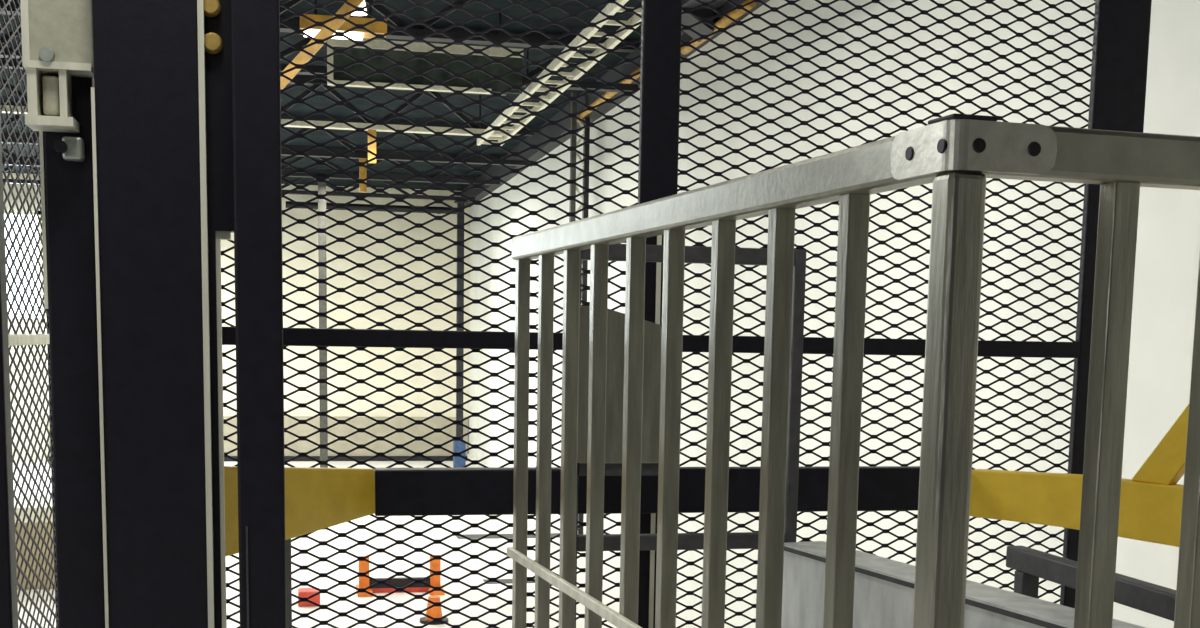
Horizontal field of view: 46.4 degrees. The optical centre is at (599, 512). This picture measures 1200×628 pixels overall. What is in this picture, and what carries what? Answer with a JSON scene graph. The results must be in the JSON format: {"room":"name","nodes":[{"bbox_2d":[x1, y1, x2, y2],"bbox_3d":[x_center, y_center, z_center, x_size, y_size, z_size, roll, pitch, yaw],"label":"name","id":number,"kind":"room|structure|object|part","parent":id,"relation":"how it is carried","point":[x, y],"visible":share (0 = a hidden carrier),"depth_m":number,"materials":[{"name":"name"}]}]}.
{"room":"warehouse","nodes":[
{"label":"warehouse","id":0,"kind":"room"},
{"bbox_2d":[3,173,469,460],"bbox_3d":[-6.033,-2.604,19.049,8.520,3.790,0.150,-1,7,-13],"label":"wall","id":1,"kind":"structure","parent":0,"point":[359,223],"depth_m":19.53,"materials":[{"name":"beige paint"}]},
{"bbox_2d":[4,210,45,322],"bbox_3d":[-8.396,-3.264,18.427,2.049,1.470,0.070,-1,7,-13],"label":"window","id":2,"kind":"structure","parent":1,"relation":"in","point":[12,235],"depth_m":18.60,"materials":[{"name":"white"}]},
{"bbox_2d":[49,456,466,461],"bbox_3d":[-4.648,-0.755,19.446,5.661,0.070,0.040,-1,7,-13],"label":"baseboard","id":3,"kind":"structure","parent":1,"relation":"attached to","point":[286,458],"depth_m":19.72,"materials":[{"name":"paint"}]},
{"bbox_2d":[48,415,468,455],"bbox_3d":[-4.653,-1.033,19.456,5.661,0.620,0.050,-1,7,-13],"label":"trim","id":4,"kind":"structure","parent":1,"relation":"attached to","point":[359,422],"depth_m":19.73,"materials":[{"name":"beige paint"}]},
{"bbox_2d":[286,201,456,213],"bbox_3d":[-3.096,-4.184,19.246,2.391,0.089,0.345,-1,7,-13],"label":"wall rail","id":5,"kind":"object","parent":1,"relation":"attached to","point":[314,205],"visible":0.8,"depth_m":19.10,"materials":[{"name":"metal"}]},
{"bbox_2d":[0,0,641,190],"bbox_3d":[-3.477,-3.148,7.958,8.720,0.120,22.700,-1,7,-13],"label":"ceiling","id":6,"kind":"structure","parent":0,"point":[319,102],"depth_m":12.05,"materials":[{"name":"black metal"}]},
{"bbox_2d":[2,157,474,200],"bbox_3d":[-4.509,-4.113,17.259,5.950,0.299,0.100,-1,7,-13],"label":"joist","id":7,"kind":"object","parent":6,"relation":"attached to","point":[297,192],"visible":0.15,"depth_m":17.57,"materials":[{"name":"paint"}]},
{"bbox_2d":[1,133,500,184],"bbox_3d":[-4.034,-3.829,15.130,5.950,0.319,0.100,-1,7,-13],"label":"joist","id":8,"kind":"object","parent":6,"relation":"attached to","point":[355,174],"visible":0.23,"depth_m":15.44,"materials":[{"name":"paint"}]},
{"bbox_2d":[0,58,506,136],"bbox_3d":[-3.377,-3.239,10.809,5.350,0.399,0.100,-1,7,-13],"label":"joist","id":9,"kind":"object","parent":6,"relation":"attached to","point":[316,83],"visible":0.25,"depth_m":11.12,"materials":[{"name":"paint"}]},
{"bbox_2d":[368,129,375,163],"bbox_3d":[-1.823,-2.930,11.195,0.064,0.256,0.060,-1,7,-13],"label":"hanger","id":10,"kind":"object","parent":9,"relation":"hanging from","point":[372,147],"visible":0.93,"depth_m":11.16,"materials":[{"name":"yellow metal"}]},
{"bbox_2d":[0,101,533,166],"bbox_3d":[-3.559,-3.536,13.002,5.950,0.359,0.100,-1,7,-13],"label":"joist","id":11,"kind":"object","parent":6,"relation":"attached to","point":[357,154],"visible":0.19,"depth_m":13.32,"materials":[{"name":"paint"}]},
{"bbox_2d":[359,158,366,191],"bbox_3d":[-2.257,-3.216,13.333,0.064,0.312,0.060,-1,7,-13],"label":"hanger","id":12,"kind":"object","parent":11,"relation":"hanging from","point":[362,170],"visible":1,"depth_m":13.31,"materials":[{"name":"metal"}]},
{"bbox_2d":[0,0,552,48],"bbox_3d":[-2.764,-2.835,7.487,5.100,0.359,0.100,-1,7,-13],"label":"joist","id":13,"kind":"object","parent":6,"relation":"attached to","point":[420,30],"visible":0.35,"depth_m":7.88,"materials":[{"name":"paint"}]},
{"bbox_2d":[0,0,638,92],"bbox_3d":[-2.652,-3.023,8.933,5.950,0.339,0.100,-1,7,-13],"label":"joist","id":14,"kind":"object","parent":6,"relation":"attached to","point":[568,39],"visible":0.09,"depth_m":9.40,"materials":[{"name":"paint"}]},
{"bbox_2d":[280,0,363,88],"bbox_3d":[-1.160,-2.437,6.656,0.825,0.922,0.050,-1,7,-13],"label":"strut","id":15,"kind":"object","parent":6,"relation":"attached to","point":[301,58],"visible":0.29,"depth_m":6.62,"materials":[{"name":"orange metal"}]},
{"bbox_2d":[300,0,386,39],"bbox_3d":[-1.323,-2.707,7.205,0.438,0.496,0.160,-1,7,-13],"label":"light fixture","id":16,"kind":"object","parent":6,"relation":"hanging from","point":[376,27],"visible":0.66,"depth_m":7.17,"materials":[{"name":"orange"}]},
{"bbox_2d":[304,29,362,39],"bbox_3d":[-1.375,-2.468,7.224,0.298,0.015,0.120,-1,7,-13],"label":"diffuser","id":17,"kind":"object","parent":16,"relation":"attached to","point":[357,34],"depth_m":7.19,"materials":[{"name":"white"}]},
{"bbox_3d":[-1.186,-2.750,7.230,0.016,0.411,0.016,-1,7,-13],"label":"hanger rod","id":18,"kind":"part","parent":16,"relation":"part of","materials":[{"name":"paint"}]},
{"bbox_2d":[351,0,366,15],"bbox_3d":[-1.186,-2.675,6.827,0.100,0.461,0.100,-1,7,-13],"label":"ceiling lamp","id":19,"kind":"object","parent":6,"relation":"hanging from","point":[356,13],"visible":0.32,"depth_m":6.85,"materials":[{"name":"white"}]},
{"bbox_2d":[327,12,522,93],"bbox_3d":[-1.075,-2.881,8.673,1.207,0.505,0.060,-1,7,-13],"label":"duct","id":20,"kind":"object","parent":6,"relation":"hanging from","point":[438,57],"visible":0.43,"depth_m":8.68,"materials":[{"name":"metal"}]},
{"bbox_3d":[-1.064,-2.761,8.707,1.172,0.235,0.030,-1,7,-13],"label":"panel","id":21,"kind":"part","parent":20,"relation":"part of","materials":[{"name":"grey metal"}]},
{"bbox_3d":[-0.625,-3.009,8.767,0.020,0.258,0.020,-1,7,-13],"label":"hanger rod","id":22,"kind":"part","parent":20,"relation":"part of","materials":[{"name":"paint"}]},
{"bbox_2d":[477,0,641,150],"bbox_3d":[-0.209,-2.805,8.168,0.196,0.500,7.408,-1,7,-13],"label":"cable tray","id":23,"kind":"object","parent":6,"relation":"hanging from","point":[611,8],"visible":0.68,"depth_m":8.19,"materials":[{"name":"paint"}]},
{"bbox_3d":[-1.007,-3.275,11.746,0.016,0.480,0.016,-1,7,-13],"label":"hanger rod","id":24,"kind":"part","parent":23,"relation":"part of","materials":[{"name":"paint"}]},
{"bbox_3d":[-0.488,-2.976,9.422,0.016,0.480,0.016,-1,7,-13],"label":"hanger rod","id":25,"kind":"part","parent":23,"relation":"part of","materials":[{"name":"paint"}]},
{"bbox_2d":[681,0,756,54],"bbox_3d":[0.566,-2.877,7.966,0.251,0.280,1.300,-1,7,-13],"label":"beam","id":26,"kind":"structure","parent":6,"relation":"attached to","point":[703,12],"depth_m":7.92,"materials":[{"name":"metal"}]},
{"bbox_2d":[13,461,698,627],"bbox_3d":[-3.634,0.290,8.365,8.520,0.970,22.700,-1,7,-13],"label":"floor","id":27,"kind":"structure","parent":0,"point":[417,525],"depth_m":10.68,"materials":[{"name":"concrete"}]},
{"bbox_2d":[0,0,57,627],"bbox_3d":[-1.173,-0.654,2.860,0.060,2.350,0.912,-1,7,-13],"label":"mesh panel","id":28,"kind":"object","parent":27,"relation":"on","point":[9,599],"visible":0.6,"depth_m":2.77,"materials":[{"name":"black paint"}]},
{"bbox_3d":[-1.082,-0.576,2.450,0.060,2.300,0.060,-1,7,-13],"label":"post","id":29,"kind":"part","parent":28,"relation":"part of","materials":[{"name":"metal"}]},
{"bbox_3d":[-1.266,-0.682,3.275,0.060,2.300,0.060,-1,7,-13],"label":"post","id":30,"kind":"part","parent":28,"relation":"part of","materials":[{"name":"metal"}]},
{"bbox_2d":[14,496,54,588],"bbox_3d":[-4.044,0.200,9.863,0.780,0.564,0.706,-1,7,-13],"label":"carton","id":31,"kind":"object","parent":27,"relation":"on","point":[21,497],"visible":0.07,"depth_m":9.55,"materials":[{"name":"paint"}]},
{"bbox_2d":[25,68,104,627],"bbox_3d":[-0.789,-0.500,2.086,0.092,2.250,0.175,-1,7,-13],"label":"post","id":32,"kind":"object","parent":27,"relation":"on","point":[67,191],"depth_m":2.10,"materials":[{"name":"black metal"}]},
{"bbox_3d":[-0.816,-0.604,2.022,0.013,0.069,0.050,-1,7,-13],"label":"plate","id":33,"kind":"part","parent":32,"relation":"part of","materials":[{"name":"grey metal"}]},
{"bbox_3d":[-0.807,-0.615,2.047,0.035,0.072,0.006,-1,7,-13],"label":"plate","id":34,"kind":"part","parent":32,"relation":"part of","materials":[{"name":"grey metal"}]},
{"bbox_3d":[-0.790,-0.601,2.019,0.065,0.091,0.071,-1,7,-13],"label":"latch bracket","id":35,"kind":"part","parent":32,"relation":"part of","materials":[{"name":"grey metal"}]},
{"bbox_3d":[-0.790,-0.562,2.023,0.065,0.013,0.070,-1,7,-13],"label":"plate","id":36,"kind":"part","parent":32,"relation":"part of","materials":[{"name":"grey metal"}]},
{"bbox_2d":[20,0,93,77],"bbox_3d":[-0.777,-0.747,2.011,0.096,0.222,0.063,-1,7,-13],"label":"switch box","id":37,"kind":"object","parent":32,"relation":"attached to","point":[56,34],"visible":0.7,"depth_m":2.00,"materials":[{"name":"grey paint"}]},
{"bbox_3d":[-0.775,-0.606,2.031,0.010,0.070,0.050,-1,7,-13],"label":"plate","id":38,"kind":"part","parent":32,"relation":"part of","materials":[{"name":"grey metal"}]},
{"bbox_2d":[53,137,84,161],"bbox_3d":[-0.776,-0.533,2.048,0.038,0.033,0.042,-1,7,-13],"label":"nut","id":39,"kind":"object","parent":32,"relation":"attached to","point":[70,148],"visible":1,"depth_m":2.04,"materials":[{"name":"metal"}]},
{"bbox_2d":[91,0,214,627],"bbox_3d":[-0.661,-0.497,2.079,0.155,2.250,0.144,-1,7,-13],"label":"post","id":40,"kind":"object","parent":27,"relation":"on","point":[148,100],"visible":1,"depth_m":2.04,"materials":[{"name":"black metal"}]},
{"bbox_2d":[204,0,233,627],"bbox_3d":[-0.561,-0.496,2.080,0.055,2.250,0.066,-1,7,-13],"label":"post","id":41,"kind":"object","parent":27,"relation":"on","point":[217,13],"visible":0.84,"depth_m":2.07,"materials":[{"name":"black metal"}]},
{"bbox_3d":[-0.543,-1.016,2.015,0.038,1.202,0.030,-1,7,-13],"label":"plate","id":42,"kind":"part","parent":41,"relation":"part of","materials":[{"name":"black paint"}]},
{"bbox_2d":[231,0,285,627],"bbox_3d":[-0.492,-0.487,2.017,0.079,2.250,0.100,-1,7,-13],"label":"post","id":43,"kind":"object","parent":27,"relation":"on","point":[255,24],"visible":1,"depth_m":2.00,"materials":[{"name":"black metal"}]},
{"bbox_2d":[298,588,319,606],"bbox_3d":[-1.913,0.553,9.206,0.140,0.100,0.150,-1,7,-13],"label":"crate","id":44,"kind":"object","parent":27,"relation":"on","point":[302,592],"visible":0.68,"depth_m":9.14,"materials":[{"name":"paint"}]},
{"bbox_2d":[315,178,328,467],"bbox_3d":[-3.064,-1.942,15.485,0.187,3.460,0.187,-1,7,-13],"label":"column","id":45,"kind":"structure","parent":27,"relation":"on","point":[321,185],"depth_m":15.41,"materials":[{"name":"grey metal"}]},
{"bbox_2d":[356,556,444,596],"bbox_3d":[-1.389,0.426,9.706,0.589,0.260,0.320,-1,7,-13],"label":"barricade","id":46,"kind":"object","parent":27,"relation":"on","point":[435,565],"visible":0.58,"depth_m":9.69,"materials":[{"name":"orange paint"}]},
{"bbox_3d":[-1.391,0.535,9.720,0.489,0.040,0.044,-1,7,-13],"label":"rail","id":47,"kind":"part","parent":46,"relation":"part of","materials":[{"name":"red paint"}]},
{"bbox_2d":[420,596,447,624],"bbox_3d":[-1.033,0.600,8.713,0.179,0.160,0.179,-1,7,-13],"label":"traffic cone","id":48,"kind":"object","parent":27,"relation":"on","point":[435,612],"visible":0.76,"depth_m":8.67,"materials":[{"name":"orange paint"}]},
{"bbox_2d":[453,200,466,467],"bbox_3d":[-1.810,-2.256,18.100,0.187,3.480,0.187,-1,7,-13],"label":"column","id":49,"kind":"structure","parent":27,"relation":"on","point":[458,446],"depth_m":18.09,"materials":[{"name":"metal"}]},
{"bbox_2d":[456,533,559,538],"bbox_3d":[-0.752,0.205,12.549,1.068,0.004,0.249,-1,7,-13],"label":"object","id":50,"kind":"structure","parent":27,"relation":"on","point":[471,536],"depth_m":12.51,"materials":[{"name":"grey paint"}]},
{"bbox_2d":[483,578,534,583],"bbox_3d":[-0.515,0.496,10.250,0.664,0.004,0.166,-1,7,-13],"label":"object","id":51,"kind":"structure","parent":27,"relation":"on","point":[505,581],"depth_m":10.19,"materials":[{"name":"grey paint"}]},
{"bbox_2d":[569,92,589,534],"bbox_3d":[-0.191,-1.581,11.732,0.150,3.770,0.060,-1,7,-13],"label":"column","id":52,"kind":"structure","parent":27,"relation":"on","point":[573,138],"depth_m":11.56,"materials":[{"name":"black metal"}]},
{"bbox_2d":[221,0,1151,627],"bbox_3d":[0.137,-0.648,2.994,2.236,2.350,0.060,-1,7,-13],"label":"mesh panel","id":53,"kind":"object","parent":27,"relation":"on","point":[1121,31],"depth_m":2.99,"materials":[{"name":"black paint"}]},
{"bbox_3d":[-0.410,-0.360,2.891,0.998,0.036,0.027,-1,7,-13],"label":"rail","id":54,"kind":"part","parent":53,"relation":"part of","materials":[{"name":"black metal"}]},
{"bbox_3d":[0.121,-0.621,2.978,0.083,2.300,0.022,-1,7,-13],"label":"post","id":55,"kind":"part","parent":53,"relation":"part of","materials":[{"name":"black metal"}]},
{"bbox_3d":[0.628,-0.371,3.122,0.964,0.036,0.027,-1,7,-13],"label":"rail","id":56,"kind":"part","parent":53,"relation":"part of","materials":[{"name":"black metal"}]},
{"bbox_3d":[1.167,-0.631,3.210,0.131,2.300,0.022,-1,7,-13],"label":"post","id":57,"kind":"part","parent":53,"relation":"part of","materials":[{"name":"black metal"}]},
{"bbox_2d":[575,244,805,627],"bbox_3d":[0.163,0.023,2.754,0.470,1.079,0.042,-1,7,-13],"label":"frame","id":58,"kind":"object","parent":27,"relation":"on","point":[614,367],"visible":0.41,"depth_m":2.69,"materials":[{"name":"grey metal"}]},
{"bbox_3d":[0.034,-0.244,2.673,0.176,0.298,0.008,-1,7,-13],"label":"plate","id":59,"kind":"part","parent":58,"relation":"part of","materials":[{"name":"metal"}]},
{"bbox_2d":[224,404,1188,627],"bbox_3d":[0.276,0.044,2.732,2.025,1.047,0.658,-1,7,-13],"label":"beam","id":60,"kind":"structure","parent":27,"relation":"on","point":[316,499],"depth_m":2.89,"materials":[{"name":"metal"}]},
{"bbox_3d":[-0.593,0.310,2.558,0.045,0.532,0.050,3,7,17],"label":"support leg","id":61,"kind":"part","parent":60,"relation":"part of","materials":[{"name":"grey metal"}]},
{"bbox_3d":[-0.565,-0.034,2.587,0.050,0.152,0.564,3,7,17],"label":"arm","id":62,"kind":"part","parent":60,"relation":"part of","materials":[{"name":"yellow paint"}]},
{"bbox_3d":[1.075,0.001,2.893,0.050,0.144,0.709,-5,10,-42],"label":"arm","id":63,"kind":"part","parent":60,"relation":"part of","materials":[{"name":"yellow paint"}]},
{"bbox_2d":[507,113,1199,627],"bbox_3d":[0.351,0.132,1.918,0.642,1.076,1.451,-1,7,-17],"label":"guard rail","id":64,"kind":"object","parent":27,"relation":"on","point":[956,153],"visible":1,"depth_m":1.30,"materials":[{"name":"metal"}]},
{"bbox_3d":[0.074,-0.373,1.769,0.032,0.040,1.445,-1,7,-17],"label":"rail","id":65,"kind":"part","parent":64,"relation":"part of","materials":[{"name":"metal"}]},
{"bbox_3d":[0.274,0.246,1.165,0.033,1.034,0.033,-1,7,-17],"label":"corner post","id":66,"kind":"part","parent":64,"relation":"part of","materials":[{"name":"metal"}]},
{"bbox_3d":[0.588,-0.293,1.193,0.603,0.040,0.032,-1,7,-17],"label":"rail","id":67,"kind":"part","parent":64,"relation":"part of","materials":[{"name":"metal"}]},
{"bbox_2d":[781,541,1145,627],"bbox_3d":[0.591,0.394,2.022,0.088,0.539,1.220,-2,8,-22],"label":"metal panel","id":68,"kind":"object","parent":27,"relation":"on","point":[883,587],"visible":0.7,"depth_m":2.24,"materials":[{"name":"grey metal"}]},
{"bbox_2d":[1006,546,1175,620],"bbox_3d":[0.757,0.380,2.022,0.030,0.572,0.694,-1,7,-13],"label":"handrail","id":69,"kind":"object","parent":27,"relation":"on","point":[1030,565],"visible":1,"depth_m":2.14,"materials":[{"name":"grey metal"}]},
{"bbox_3d":[0.692,0.361,2.316,0.030,0.536,0.030,-1,7,-13],"label":"leg","id":70,"kind":"part","parent":69,"relation":"part of","materials":[{"name":"grey metal"}]},
{"bbox_2d":[469,0,1199,627],"bbox_3d":[0.623,-1.201,9.123,0.150,3.890,22.700,-1,7,-13],"label":"wall","id":71,"kind":"structure","parent":0,"point":[1167,217],"depth_m":5.86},
{"bbox_2d":[467,454,729,627],"bbox_3d":[-0.128,0.217,12.158,0.030,0.100,16.250,-1,7,-13],"label":"baseboard","id":72,"kind":"structure","parent":71,"relation":"attached to","point":[691,614],"depth_m":9.22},
{"bbox_2d":[577,68,639,121],"bbox_3d":[0.120,-3.114,10.288,0.052,0.052,3.150,-1,7,-13],"label":"beam","id":73,"kind":"structure","parent":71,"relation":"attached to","point":[607,95],"depth_m":10.51,"materials":[{"name":"metal"}]},
{"bbox_2d":[462,0,769,206],"bbox_3d":[0.534,-3.014,8.819,0.120,0.220,22.400,-1,7,-13],"label":"trim","id":74,"kind":"structure","parent":71,"relation":"attached to","point":[626,68],"depth_m":12.30,"materials":[{"name":"paint"}]},
{"bbox_2d":[1168,190,1199,627],"bbox_3d":[1.833,-0.838,3.265,0.030,2.720,1.342,-1,7,-13],"label":"trim","id":75,"kind":"structure","parent":71,"relation":"attached to","point":[1197,236],"depth_m":3.95,"materials":[{"name":"white paint"}]}
]}

